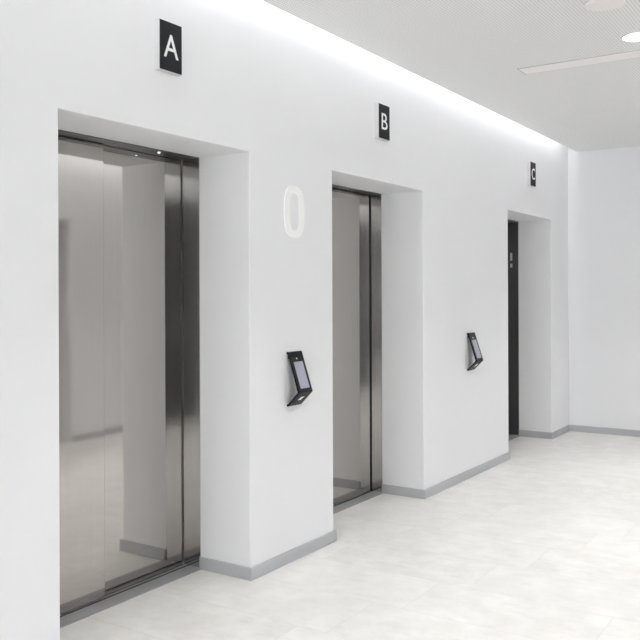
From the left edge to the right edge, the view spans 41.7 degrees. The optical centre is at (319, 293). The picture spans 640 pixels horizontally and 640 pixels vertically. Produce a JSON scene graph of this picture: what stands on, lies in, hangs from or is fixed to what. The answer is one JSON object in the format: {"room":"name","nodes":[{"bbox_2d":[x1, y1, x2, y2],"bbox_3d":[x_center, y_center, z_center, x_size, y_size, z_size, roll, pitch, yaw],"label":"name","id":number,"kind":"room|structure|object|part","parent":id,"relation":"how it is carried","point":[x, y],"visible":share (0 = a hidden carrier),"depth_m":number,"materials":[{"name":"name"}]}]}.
{"room":"lobby","nodes":[
{"label":"lobby","id":0,"kind":"room"},
{"bbox_2d":[0,0,568,639],"bbox_3d":[-2.301,-0.125,1.838,0.462,3.260,17.571,0,0,33],"label":"wall","id":1,"kind":"structure","parent":0,"point":[268,100],"depth_m":4.56,"materials":[{"name":"white paint"}]},
{"bbox_2d":[58,129,200,627],"bbox_3d":[-1.034,0.371,4.120,0.171,2.297,1.295,0,0,33],"label":"door","id":2,"kind":"structure","parent":1,"relation":"in","point":[129,214],"depth_m":4.29,"materials":[{"name":"metal"}]},
{"bbox_3d":[-1.241,0.381,3.864,0.022,2.216,0.632,0,0,33],"label":"panel","id":3,"kind":"part","parent":2,"relation":"part of","materials":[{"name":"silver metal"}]},
{"bbox_3d":[-1.046,1.497,4.094,0.171,0.006,1.233,0,0,33],"label":"sill","id":4,"kind":"part","parent":2,"relation":"part of","materials":[{"name":"metal"}]},
{"bbox_3d":[-0.942,0.355,4.380,0.022,2.265,0.758,0,0,33],"label":"panel","id":5,"kind":"part","parent":2,"relation":"part of","materials":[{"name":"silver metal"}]},
{"bbox_3d":[-1.039,0.383,4.087,0.118,2.233,1.235,0,0,33],"label":"frame","id":6,"kind":"part","parent":2,"relation":"part of","materials":[{"name":"metal"}]},
{"bbox_2d":[154,18,181,75],"bbox_3d":[-0.695,-1.127,3.857,0.034,0.229,0.149,0,0,33],"label":"sign","id":7,"kind":"object","parent":1,"relation":"attached to","point":[168,35],"visible":1,"depth_m":3.83,"materials":[{"name":"black plastic"}]},
{"bbox_2d":[284,186,304,237],"bbox_3d":[-0.144,-0.457,4.727,0.004,0.292,0.200,0,0,33],"label":"number","id":8,"kind":"object","parent":1,"relation":"attached to","point":[290,190],"depth_m":4.72,"materials":[{"name":"white paint"}]},
{"bbox_2d":[287,351,312,406],"bbox_3d":[-0.113,0.477,4.692,0.088,0.302,0.130,0,0,33],"label":"terminal","id":9,"kind":"object","parent":1,"relation":"attached to","point":[299,370],"visible":1,"depth_m":4.68,"materials":[{"name":"black plastic"}]},
{"bbox_2d":[332,184,382,513],"bbox_3d":[0.050,0.367,5.785,0.171,2.297,1.295,0,0,33],"label":"door","id":10,"kind":"structure","parent":1,"relation":"in","point":[356,218],"depth_m":6.16,"materials":[{"name":"metal"}]},
{"bbox_3d":[0.070,1.492,5.810,0.171,0.006,1.233,0,0,33],"label":"sill","id":11,"kind":"part","parent":10,"relation":"part of","materials":[{"name":"metal"}]},
{"bbox_3d":[0.078,0.379,5.802,0.118,2.233,1.235,0,0,33],"label":"frame","id":12,"kind":"part","parent":10,"relation":"part of","materials":[{"name":"metal"}]},
{"bbox_2d":[375,103,389,140],"bbox_3d":[0.413,-1.132,5.560,0.034,0.229,0.149,0,0,33],"label":"sign","id":13,"kind":"object","parent":1,"relation":"attached to","point":[382,112],"visible":1,"depth_m":5.53,"materials":[{"name":"black plastic"}]},
{"bbox_2d":[199,425,569,580],"bbox_3d":[-2.243,1.472,1.796,0.356,0.066,17.557,0,0,33],"label":"baseboard","id":14,"kind":"structure","parent":1,"relation":"attached to","point":[207,564],"depth_m":4.96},
{"bbox_2d":[467,332,482,370],"bbox_3d":[1.256,0.472,6.795,0.088,0.302,0.130,0,0,33],"label":"terminal","id":15,"kind":"object","parent":1,"relation":"attached to","point":[472,337],"visible":1,"depth_m":6.78,"materials":[{"name":"black plastic"}]},
{"bbox_2d":[508,219,518,440],"bbox_3d":[1.694,0.361,8.311,0.171,2.297,1.287,0,0,33],"label":"door","id":16,"kind":"structure","parent":1,"relation":"in","point":[513,247],"depth_m":8.79,"materials":[{"name":"metal"}]},
{"bbox_3d":[1.682,1.486,8.286,0.171,0.006,1.225,0,0,33],"label":"sill","id":17,"kind":"part","parent":16,"relation":"part of","materials":[{"name":"metal"}]},
{"bbox_2d":[527,161,535,186],"bbox_3d":[2.026,-1.138,8.039,0.034,0.229,0.149,0,0,33],"label":"sign","id":18,"kind":"object","parent":1,"relation":"attached to","point":[531,167],"visible":1,"depth_m":7.99,"materials":[{"name":"black plastic"}]},
{"bbox_2d":[60,431,639,639],"bbox_3d":[0.245,1.555,0.185,7.400,0.120,17.971,0,0,33],"label":"floor","id":19,"kind":"structure","parent":0,"point":[542,543],"depth_m":4.44,"materials":[{"name":"beige stone"}]},
{"bbox_2d":[262,0,639,151],"bbox_3d":[0.570,-1.521,-0.034,6.197,0.030,17.571,0,0,33],"label":"ceiling","id":20,"kind":"structure","parent":0,"point":[475,50],"depth_m":5.19,"materials":[{"name":"white paint"}]},
{"bbox_2d":[518,50,639,74],"bbox_3d":[2.109,-1.510,5.234,1.765,0.004,0.172,0,0,33],"label":"ceiling strip","id":21,"kind":"object","parent":20,"relation":"attached to","point":[636,53],"visible":1,"depth_m":5.48,"materials":[{"name":"grey"}]},
{"bbox_2d":[585,0,625,10],"bbox_3d":[1.475,-1.501,4.346,0.200,0.018,0.200,0,0,33],"label":"recessed light","id":22,"kind":"object","parent":20,"relation":"attached to","point":[594,5],"visible":1,"depth_m":4.34,"materials":[{"name":"white plastic"}]},
{"bbox_2d":[621,32,639,41],"bbox_3d":[1.867,-1.510,4.949,0.176,0.003,0.176,0,0,33],"label":"recessed light","id":23,"kind":"object","parent":20,"relation":"in","point":[632,37],"visible":1,"depth_m":4.96,"materials":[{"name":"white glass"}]},
{"bbox_2d":[568,146,639,429],"bbox_3d":[4.201,-0.150,8.208,4.412,3.260,0.200,0,0,33],"label":"wall","id":24,"kind":"structure","parent":0,"point":[604,185],"depth_m":8.87,"materials":[{"name":"white paint"}]},
{"bbox_2d":[570,425,639,436],"bbox_3d":[4.014,1.447,8.206,3.135,0.066,0.014,0,0,33],"label":"baseboard","id":25,"kind":"structure","parent":24,"relation":"attached to","point":[589,429],"depth_m":8.85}
]}

